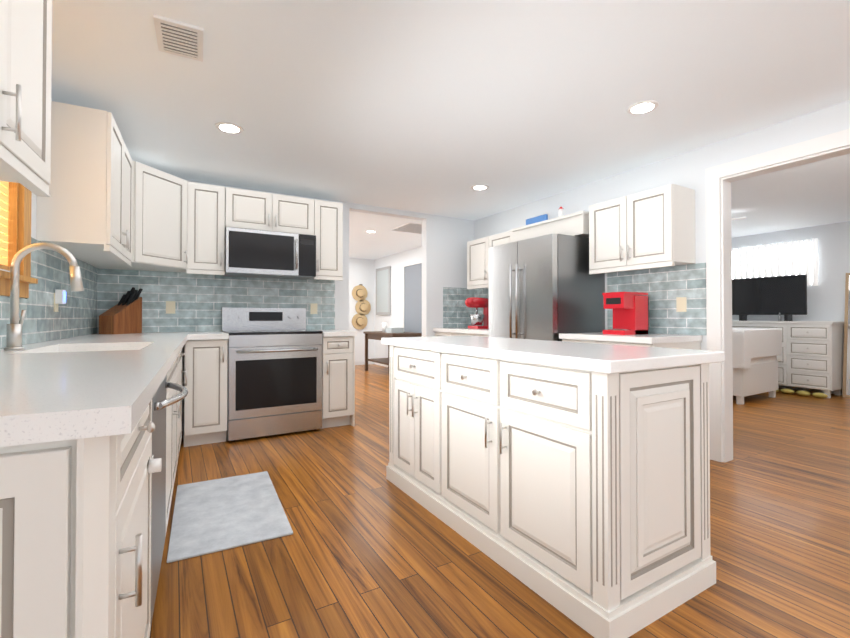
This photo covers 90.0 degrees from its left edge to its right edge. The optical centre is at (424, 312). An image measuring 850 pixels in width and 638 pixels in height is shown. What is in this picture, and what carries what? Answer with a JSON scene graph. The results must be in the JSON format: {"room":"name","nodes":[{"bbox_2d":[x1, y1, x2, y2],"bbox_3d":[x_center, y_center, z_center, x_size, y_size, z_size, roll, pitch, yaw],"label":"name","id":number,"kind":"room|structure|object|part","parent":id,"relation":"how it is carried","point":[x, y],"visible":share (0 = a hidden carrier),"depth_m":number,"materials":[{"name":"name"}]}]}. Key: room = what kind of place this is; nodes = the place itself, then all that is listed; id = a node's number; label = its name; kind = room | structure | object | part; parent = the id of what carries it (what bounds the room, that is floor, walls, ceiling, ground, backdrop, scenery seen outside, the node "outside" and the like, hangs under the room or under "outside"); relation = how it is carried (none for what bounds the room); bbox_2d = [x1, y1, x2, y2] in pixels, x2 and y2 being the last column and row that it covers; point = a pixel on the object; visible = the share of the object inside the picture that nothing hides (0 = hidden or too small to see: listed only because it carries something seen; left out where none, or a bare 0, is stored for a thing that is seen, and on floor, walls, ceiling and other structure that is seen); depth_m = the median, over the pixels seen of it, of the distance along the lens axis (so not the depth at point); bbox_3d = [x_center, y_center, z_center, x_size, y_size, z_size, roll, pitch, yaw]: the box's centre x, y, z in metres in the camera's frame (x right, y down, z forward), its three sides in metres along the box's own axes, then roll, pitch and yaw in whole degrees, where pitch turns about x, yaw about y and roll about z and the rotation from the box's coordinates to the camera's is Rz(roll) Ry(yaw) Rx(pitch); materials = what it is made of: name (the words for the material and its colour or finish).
{"room":"kitchen","nodes":[
{"label":"kitchen","id":0,"kind":"room"},
{"bbox_2d":[0,99,51,298],"bbox_3d":[-1.005,-0.114,0.060,0.535,2.350,8.257,0,-1,-31],"label":"wall","id":1,"kind":"structure","parent":0,"point":[33,213],"depth_m":2.26,"materials":[{"name":"white paint"}]},
{"bbox_2d":[0,0,19,151],"bbox_3d":[-1.117,-0.800,0.744,0.470,0.755,0.419,0,-1,-31],"label":"upper cabinet","id":2,"kind":"object","parent":1,"relation":"attached to","point":[9,9],"depth_m":1.10,"materials":[{"name":"white paint"}]},
{"bbox_2d":[0,181,37,297],"bbox_3d":[-1.829,-0.619,1.691,0.232,1.085,1.011,0,-1,-31],"label":"kitchen window","id":3,"kind":"structure","parent":1,"relation":"in","point":[15,224],"depth_m":2.05,"materials":[{"name":"brown wood"}]},
{"bbox_2d":[0,0,59,191],"bbox_3d":[-1.334,-0.796,1.113,0.470,0.755,0.436,0,-1,-31],"label":"upper cabinet","id":4,"kind":"object","parent":1,"relation":"attached to","point":[36,166],"depth_m":1.28,"materials":[{"name":"white paint"}]},
{"bbox_2d":[0,237,96,347],"bbox_3d":[-1.943,-0.116,2.002,0.182,0.553,3.626,0,-1,-31],"label":"backsplash","id":5,"kind":"structure","parent":1,"relation":"attached to","point":[75,315],"depth_m":2.53,"materials":[{"name":"blue tile"}]},
{"bbox_2d":[54,289,65,311],"bbox_3d":[-2.224,-0.070,2.592,0.046,0.135,0.075,0,-1,-31],"label":"outlet","id":6,"kind":"object","parent":5,"relation":"attached to","point":[59,296],"visible":0.98,"depth_m":2.57,"materials":[{"name":"beige plastic"}]},
{"bbox_2d":[33,102,135,263],"bbox_3d":[-2.157,-0.771,2.756,0.367,0.770,0.874,0,-1,-31],"label":"upper cabinet","id":7,"kind":"object","parent":1,"relation":"attached to","point":[105,200],"depth_m":2.42,"materials":[{"name":"white paint"}]},
{"bbox_2d":[118,179,473,430],"bbox_3d":[-1.002,-0.064,4.776,4.870,2.350,0.120,0,-1,-31],"label":"wall","id":8,"kind":"structure","parent":0,"point":[445,240],"depth_m":5.38,"materials":[{"name":"white paint"}]},
{"bbox_2d":[81,260,187,271],"bbox_3d":[-2.367,-0.763,3.516,0.689,0.770,0.677,0,-1,-31],"label":"upper cabinet","id":9,"kind":"object","parent":8,"relation":"attached to","point":[143,267],"depth_m":3.57,"materials":[{"name":"white paint"}]},
{"bbox_2d":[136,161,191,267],"bbox_3d":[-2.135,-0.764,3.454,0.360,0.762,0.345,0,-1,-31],"label":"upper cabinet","id":10,"kind":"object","parent":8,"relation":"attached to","point":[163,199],"depth_m":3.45,"materials":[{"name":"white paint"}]},
{"bbox_2d":[184,182,227,274],"bbox_3d":[-2.027,-0.759,3.918,0.302,0.770,0.330,0,-1,-31],"label":"upper cabinet","id":11,"kind":"object","parent":8,"relation":"attached to","point":[209,202],"depth_m":3.79,"materials":[{"name":"white paint"}]},
{"bbox_2d":[97,269,334,332],"bbox_3d":[-1.903,-0.093,4.171,2.102,0.553,0.008,0,-1,-31],"label":"backsplash","id":12,"kind":"structure","parent":8,"relation":"attached to","point":[201,300],"depth_m":4.04,"materials":[{"name":"blue tile"}]},
{"bbox_2d":[166,301,174,313],"bbox_3d":[-2.338,-0.046,3.906,0.075,0.115,0.005,0,-1,-31],"label":"electrical outlet plate","id":13,"kind":"object","parent":12,"relation":"attached to","point":[170,307],"depth_m":3.90,"materials":[{"name":"beige plastic"}]},
{"bbox_2d":[310,303,316,313],"bbox_3d":[-1.197,-0.039,4.578,0.075,0.115,0.005,0,-1,-31],"label":"electrical outlet plate","id":14,"kind":"object","parent":12,"relation":"attached to","point":[313,306],"depth_m":4.57,"materials":[{"name":"beige plastic"}]},
{"bbox_2d":[228,187,315,235],"bbox_3d":[-1.545,-0.955,4.204,0.810,0.371,0.330,0,-1,-31],"label":"upper cabinet","id":15,"kind":"object","parent":8,"relation":"attached to","point":[247,209],"depth_m":4.05,"materials":[{"name":"white paint"}]},
{"bbox_2d":[222,227,315,279],"bbox_3d":[-1.514,-0.557,4.146,0.808,0.413,0.432,0,-1,-31],"label":"over-the-range microwave","id":16,"kind":"object","parent":15,"relation":"attached to","point":[252,253],"visible":0.98,"depth_m":3.99,"materials":[{"name":"silver metal"}]},
{"bbox_2d":[313,200,342,279],"bbox_3d":[-1.065,-0.753,4.484,0.300,0.770,0.330,0,-1,-31],"label":"upper cabinet","id":17,"kind":"object","parent":8,"relation":"attached to","point":[329,215],"depth_m":4.35,"materials":[{"name":"white paint"}]},
{"bbox_2d":[443,287,473,327],"bbox_3d":[0.444,-0.061,5.553,0.490,0.518,0.008,0,-1,-31],"label":"backsplash","id":18,"kind":"structure","parent":8,"relation":"attached to","point":[457,311],"depth_m":5.53,"materials":[{"name":"blue tile"}]},
{"bbox_2d":[349,258,373,364],"bbox_3d":[-3.863,-0.029,8.035,6.250,2.350,0.120,0,-1,-31],"label":"wall","id":19,"kind":"structure","parent":0,"point":[361,271],"depth_m":9.42,"materials":[{"name":"white paint"}]},
{"bbox_2d":[352,284,370,329],"bbox_3d":[-1.385,-0.122,9.357,0.440,0.997,0.119,0,-1,-31],"label":"straw hat","id":20,"kind":"object","parent":19,"relation":"attached to","point":[362,306],"visible":0.98,"depth_m":9.33,"materials":[{"name":"beige wicker"}]},
{"bbox_2d":[349,203,425,219],"bbox_3d":[-0.449,-1.206,5.115,1.015,0.060,0.120,0,-1,-31],"label":"header beam","id":21,"kind":"structure","parent":0,"point":[384,211],"depth_m":5.06,"materials":[{"name":"white paint"}]},
{"bbox_2d":[374,246,421,358],"bbox_3d":[-0.068,-0.031,7.869,0.120,2.350,4.260,0,-1,-31],"label":"wall","id":22,"kind":"structure","parent":0,"point":[394,318],"depth_m":8.74,"materials":[{"name":"white paint"}]},
{"bbox_2d":[376,266,390,314],"bbox_3d":[-0.898,-0.453,9.131,0.031,1.020,0.710,0,-1,-31],"label":"framed picture","id":23,"kind":"object","parent":22,"relation":"attached to","point":[383,290],"visible":1,"depth_m":9.08,"materials":[{"name":"grey"}]},
{"bbox_2d":[402,258,421,336],"bbox_3d":[-0.213,0.080,7.974,0.019,2.130,0.950,0,-1,-31],"label":"door frame","id":24,"kind":"structure","parent":22,"relation":"attached to","point":[411,295],"depth_m":8.03,"materials":[{"name":"white paint"}]},
{"bbox_2d":[51,0,849,259],"bbox_3d":[1.057,-1.303,4.378,11.000,0.120,13.600,0,-1,-31],"label":"ceiling","id":25,"kind":"structure","parent":0,"point":[438,107],"depth_m":2.44,"materials":[{"name":"white paint"}]},
{"bbox_2d":[153,15,202,61],"bbox_3d":[-1.135,-1.260,1.971,0.202,0.016,0.269,0,-1,-31],"label":"ceiling vent","id":26,"kind":"object","parent":25,"relation":"in","point":[177,38],"visible":0.96,"depth_m":1.95,"materials":[{"name":"white metal"}]},
{"bbox_2d":[215,122,243,133],"bbox_3d":[-1.334,-1.255,2.899,0.180,0.007,0.180,0,-1,-31],"label":"recessed light","id":27,"kind":"object","parent":25,"relation":"in","point":[229,127],"visible":1,"depth_m":2.88,"materials":[{"name":"white paint"}]},
{"bbox_2d":[365,230,376,232],"bbox_3d":[-0.814,-1.218,6.409,0.180,0.007,0.180,0,-1,-31],"label":"recessed light","id":28,"kind":"object","parent":25,"relation":"in","point":[370,231],"visible":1,"depth_m":6.38,"materials":[{"name":"white paint"}]},
{"bbox_2d":[390,222,421,233],"bbox_3d":[-0.104,-1.215,6.189,0.600,0.016,0.600,0,-1,-31],"label":"ceiling vent","id":29,"kind":"object","parent":25,"relation":"in","point":[411,227],"visible":0.62,"depth_m":6.14,"materials":[{"name":"white paint"}]},
{"bbox_2d":[471,184,488,189],"bbox_3d":[0.547,-1.241,4.228,0.180,0.007,0.180,0,-1,-31],"label":"recessed light","id":30,"kind":"object","parent":25,"relation":"in","point":[480,187],"visible":1,"depth_m":4.21,"materials":[{"name":"white paint"}]},
{"bbox_2d":[626,100,658,114],"bbox_3d":[1.339,-1.258,2.617,0.180,0.007,0.180,0,-1,-31],"label":"recessed light","id":31,"kind":"object","parent":25,"relation":"in","point":[642,107],"visible":1,"depth_m":2.60,"materials":[{"name":"white paint"}]},
{"bbox_2d":[731,217,745,220],"bbox_3d":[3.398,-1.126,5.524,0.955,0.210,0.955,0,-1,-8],"label":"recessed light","id":32,"kind":"object","parent":25,"relation":"hanging from","point":[740,218],"depth_m":5.18,"materials":[{"name":"white paint"}]},
{"bbox_2d":[149,364,849,637],"bbox_3d":[1.057,1.157,4.352,11.000,0.100,13.600,0,-1,-31],"label":"floor","id":33,"kind":"structure","parent":0,"point":[366,549],"depth_m":1.89,"materials":[{"name":"brown wood"}]},
{"bbox_2d":[0,435,155,637],"bbox_3d":[-0.956,0.631,0.821,0.693,0.875,0.744,0,-1,-31],"label":"base cabinet","id":34,"kind":"object","parent":33,"relation":"on","point":[78,520],"depth_m":0.65,"materials":[{"name":"white paint"}]},
{"bbox_3d":[-0.811,0.628,0.545,0.663,0.875,0.120,0,-1,-31],"label":"panel","id":35,"kind":"part","parent":34,"relation":"part of","materials":[{"name":"white paint"}]},
{"bbox_2d":[0,332,199,450],"bbox_3d":[-1.644,0.185,2.168,0.873,0.044,3.778,0,-1,-31],"label":"countertop","id":36,"kind":"structure","parent":34,"relation":"on","point":[50,393],"depth_m":0.96,"materials":[{"name":"white stone"}]},
{"bbox_2d":[0,243,83,350],"bbox_3d":[-1.667,-0.072,1.874,0.266,0.464,0.104,0,-1,-31],"label":"faucet","id":37,"kind":"object","parent":36,"relation":"on","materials":[{"name":"silver metal"}]},
{"bbox_2d":[68,347,131,350],"bbox_3d":[-1.556,0.289,2.004,0.459,0.192,0.688,0,-1,-31],"label":"sink","id":38,"kind":"object","parent":36,"relation":"in","point":[69,348],"depth_m":2.27,"materials":[{"name":"white ceramic"}]},
{"bbox_2d":[99,287,142,333],"bbox_3d":[-2.538,-0.021,3.572,0.138,0.398,0.309,0,-1,9],"label":"knife block","id":39,"kind":"object","parent":36,"relation":"on","point":[123,315],"visible":1,"depth_m":3.54,"materials":[{"name":"brown wood"}]},
{"bbox_2d":[156,431,171,592],"bbox_3d":[-1.256,0.640,1.412,0.668,0.870,0.629,0,-1,-31],"label":"base cabinet","id":40,"kind":"object","parent":33,"relation":"on","point":[163,438],"depth_m":1.63,"materials":[{"name":"white paint"}]},
{"bbox_2d":[151,375,187,623],"bbox_3d":[-1.224,0.640,1.431,0.742,0.870,0.629,0,-1,-31],"label":"dishwasher","id":41,"kind":"object","parent":40,"relation":"in","point":[160,402],"depth_m":1.50,"materials":[{"name":"silver metal"}]},
{"bbox_2d":[168,355,183,518],"bbox_3d":[-1.630,0.645,2.122,0.687,0.875,1.023,0,-1,-31],"label":"base cabinet","id":42,"kind":"object","parent":33,"relation":"on","point":[176,435],"depth_m":2.54,"materials":[{"name":"white paint"}]},
{"bbox_2d":[184,351,187,446],"bbox_3d":[-2.029,0.653,2.879,0.672,0.875,0.733,0,-1,-31],"label":"base cabinet","id":43,"kind":"object","parent":33,"relation":"on","point":[185,352],"depth_m":3.40,"materials":[{"name":"white paint"}]},
{"bbox_2d":[188,339,227,445],"bbox_3d":[-1.947,0.662,3.747,0.315,0.875,0.640,0,-1,-31],"label":"base cabinet","id":44,"kind":"object","parent":33,"relation":"on","point":[207,363],"depth_m":3.49,"materials":[{"name":"white paint"}]},
{"bbox_2d":[167,471,292,562],"bbox_3d":[-1.092,1.079,2.358,0.573,0.012,0.954,0,-1,-31],"label":"rug","id":45,"kind":"object","parent":33,"relation":"on","point":[214,515],"visible":1,"depth_m":2.23,"materials":[{"name":"grey fabric"}]},
{"bbox_2d":[221,307,322,440],"bbox_3d":[-1.449,0.528,4.009,0.798,1.150,0.715,0,-1,-31],"label":"range","id":46,"kind":"object","parent":33,"relation":"on","point":[274,365],"depth_m":3.77,"materials":[{"name":"silver metal"}]},
{"bbox_2d":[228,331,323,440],"bbox_3d":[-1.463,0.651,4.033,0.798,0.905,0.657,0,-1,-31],"label":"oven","id":47,"kind":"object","parent":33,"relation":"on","point":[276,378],"depth_m":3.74,"materials":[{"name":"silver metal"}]},
{"bbox_2d":[192,331,355,338],"bbox_3d":[-1.449,0.201,4.039,1.432,0.052,0.691,0,-1,-31],"label":"countertop","id":48,"kind":"structure","parent":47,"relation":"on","point":[211,334],"depth_m":3.64,"materials":[{"name":"white stone"}]},
{"bbox_2d":[324,335,355,427],"bbox_3d":[-0.985,0.669,4.326,0.316,0.875,0.660,0,-1,-31],"label":"base cabinet","id":49,"kind":"object","parent":33,"relation":"on","point":[339,350],"depth_m":4.05,"materials":[{"name":"white paint"}]},
{"bbox_2d":[363,323,421,370],"bbox_3d":[-0.630,0.670,8.006,0.600,0.950,1.300,0,-1,-31],"label":"console table","id":50,"kind":"object","parent":33,"relation":"on","point":[385,332],"visible":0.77,"depth_m":7.91,"materials":[{"name":"brown wood"}]},
{"bbox_2d":[434,331,448,335],"bbox_3d":[0.479,0.680,5.354,0.599,0.875,0.373,0,-1,-31],"label":"base cabinet","id":51,"kind":"object","parent":33,"relation":"on","point":[437,333],"depth_m":5.22,"materials":[{"name":"white paint"}]},
{"bbox_2d":[433,327,488,334],"bbox_3d":[0.666,0.216,5.034,0.649,0.044,1.123,0,-1,-31],"label":"countertop","id":52,"kind":"structure","parent":51,"relation":"on","point":[456,331],"depth_m":4.79,"materials":[{"name":"white stone"}]},
{"bbox_2d":[465,297,488,328],"bbox_3d":[0.643,0.008,5.084,0.382,0.372,0.200,0,-1,-31],"label":"stand mixer","id":53,"kind":"object","parent":52,"relation":"on","point":[477,320],"visible":0.92,"depth_m":5.02,"materials":[{"name":"red metal"}]},
{"bbox_2d":[449,331,488,336],"bbox_3d":[0.763,0.674,4.872,0.599,0.875,0.745,0,-1,-31],"label":"base cabinet","id":54,"kind":"object","parent":33,"relation":"on","point":[450,332],"depth_m":4.87,"materials":[{"name":"white paint"}]},
{"bbox_2d":[489,234,604,340],"bbox_3d":[1.136,0.217,4.136,0.746,1.775,0.860,0,-1,-31],"label":"fridge","id":55,"kind":"object","parent":33,"relation":"on","point":[549,287],"visible":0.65,"depth_m":3.82,"materials":[{"name":"silver metal"}]},
{"bbox_2d":[381,343,715,637],"bbox_3d":[0.445,0.644,2.238,0.685,0.880,1.658,0,-1,-31],"label":"kitchen island","id":56,"kind":"object","parent":33,"relation":"on","point":[571,480],"depth_m":1.61,"materials":[{"name":"white paint"}]},
{"bbox_2d":[381,335,724,374],"bbox_3d":[0.453,0.183,2.250,0.714,0.041,1.715,0,-1,-31],"label":"island countertop","id":57,"kind":"structure","parent":56,"relation":"on","point":[616,359],"depth_m":1.70,"materials":[{"name":"white stone"}]},
{"bbox_2d":[562,339,596,343],"bbox_3d":[1.518,0.661,3.591,0.599,0.875,0.390,0,-1,-31],"label":"base cabinet","id":58,"kind":"object","parent":33,"relation":"on","point":[566,340],"depth_m":3.44,"materials":[{"name":"white paint"}]},
{"bbox_2d":[597,339,701,349],"bbox_3d":[1.730,0.657,3.253,0.620,0.875,0.408,0,-1,-31],"label":"base cabinet","id":59,"kind":"object","parent":33,"relation":"on","point":[693,346],"depth_m":3.08,"materials":[{"name":"white paint"}]},
{"bbox_2d":[559,332,700,342],"bbox_3d":[1.620,0.198,3.415,0.649,0.044,0.815,0,-1,-31],"label":"countertop","id":60,"kind":"structure","parent":59,"relation":"on","point":[598,337],"depth_m":3.16,"materials":[{"name":"white stone"}]},
{"bbox_2d":[602,292,648,334],"bbox_3d":[1.641,0.009,3.455,0.347,0.335,0.200,0,-1,-31],"label":"coffee maker","id":61,"kind":"object","parent":60,"relation":"on","point":[630,313],"visible":1,"depth_m":3.38,"materials":[{"name":"red plastic"}]},
{"bbox_2d":[732,328,781,404],"bbox_3d":[3.760,0.525,6.123,1.050,1.200,1.885,0,-1,-31],"label":"sofa","id":62,"kind":"object","parent":33,"relation":"on","point":[755,352],"visible":0.25,"depth_m":5.25,"materials":[{"name":"white fabric"}]},
{"bbox_2d":[732,321,843,397],"bbox_3d":[5.024,0.628,6.348,0.533,1.000,1.740,0,-1,-31],"label":"dresser","id":63,"kind":"object","parent":33,"relation":"on","point":[811,357],"visible":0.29,"depth_m":5.70,"materials":[{"name":"white wood"}]},
{"bbox_2d":[732,274,806,320],"bbox_3d":[5.042,-0.198,6.309,0.160,0.649,0.980,0,-1,-31],"label":"television","id":64,"kind":"object","parent":63,"relation":"on","point":[786,296],"visible":0.81,"depth_m":6.23,"materials":[{"name":"black plastic"}]},
{"bbox_2d":[776,389,827,397],"bbox_3d":[5.027,1.086,5.770,0.095,0.070,0.670,0,-1,-31],"label":"shoes","id":65,"kind":"object","parent":33,"relation":"on","point":[805,393],"visible":0.83,"depth_m":5.67,"materials":[{"name":"yellow"}]},
{"bbox_2d":[842,273,849,397],"bbox_3d":[5.755,0.294,5.453,0.203,1.654,0.550,0,-1,-31],"label":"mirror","id":66,"kind":"object","parent":33,"relation":"on","point":[846,375],"visible":1,"depth_m":5.65,"materials":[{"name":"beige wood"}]},
{"bbox_2d":[474,100,849,435],"bbox_3d":[2.779,-0.091,2.211,0.120,2.350,8.140,0,-1,-31],"label":"wall","id":67,"kind":"structure","parent":0,"point":[687,169],"depth_m":3.30,"materials":[{"name":"white paint"}]},
{"bbox_2d":[467,230,511,287],"bbox_3d":[0.874,-0.607,5.012,0.320,0.561,0.850,0,-1,-31],"label":"upper cabinet","id":68,"kind":"object","parent":67,"relation":"attached to","point":[478,249],"depth_m":5.05,"materials":[{"name":"white paint"}]},
{"bbox_2d":[512,211,587,241],"bbox_3d":[1.319,-0.795,4.251,0.329,0.200,0.905,0,-1,-31],"label":"upper cabinet","id":69,"kind":"object","parent":67,"relation":"attached to","point":[574,224],"depth_m":4.02,"materials":[{"name":"white paint"}]},
{"bbox_2d":[526,207,563,224],"bbox_3d":[1.217,-0.965,4.311,0.072,0.139,0.472,0,-1,-31],"label":"figurine","id":70,"kind":"object","parent":69,"relation":"on","point":[544,217],"visible":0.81,"depth_m":4.32,"materials":[{"name":"blue paint"}]},
{"bbox_2d":[474,263,706,334],"bbox_3d":[1.390,-0.088,4.440,0.008,0.548,2.870,0,-1,-31],"label":"backsplash","id":71,"kind":"structure","parent":67,"relation":"attached to","point":[663,287],"depth_m":3.44,"materials":[{"name":"blue tile"}]},
{"bbox_2d":[676,297,686,311],"bbox_3d":[2.022,-0.062,3.353,0.004,0.115,0.075,0,-1,-31],"label":"electrical outlet plate","id":72,"kind":"object","parent":71,"relation":"attached to","point":[681,304],"visible":1,"depth_m":3.35,"materials":[{"name":"beige plastic"}]},
{"bbox_2d":[588,184,695,271],"bbox_3d":[1.762,-0.658,3.507,0.320,0.571,0.725,0,-1,-31],"label":"upper cabinet","id":73,"kind":"object","parent":67,"relation":"attached to","point":[653,228],"depth_m":3.30,"materials":[{"name":"white paint"}]},
{"bbox_2d":[705,129,849,462],"bbox_3d":[2.584,0.000,2.541,0.156,2.175,1.597,0,-1,-31],"label":"door frame","id":74,"kind":"structure","parent":67,"relation":"attached to","point":[719,255],"depth_m":3.12,"materials":[{"name":"white paint"}]},
{"bbox_2d":[732,221,849,320],"bbox_3d":[6.574,-0.068,4.378,0.120,2.350,8.020,0,-1,-31],"label":"wall","id":75,"kind":"structure","parent":0,"point":[826,299],"depth_m":5.95,"materials":[{"name":"white paint"}]},
{"bbox_2d":[732,239,817,285],"bbox_3d":[5.154,-0.700,6.597,0.079,0.660,1.454,0,-1,-31],"label":"window curtain","id":76,"kind":"object","parent":75,"relation":"attached to","point":[800,257],"visible":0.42,"depth_m":6.34,"materials":[{"name":"white fabric"}]},
{"bbox_2d":[778,385,842,393],"bbox_3d":[5.990,1.066,5.223,0.013,0.100,5.690,0,-1,-31],"label":"baseboard","id":77,"kind":"structure","parent":75,"relation":"attached to","point":[787,387],"depth_m":6.13,"materials":[{"name":"white paint"}]}
]}

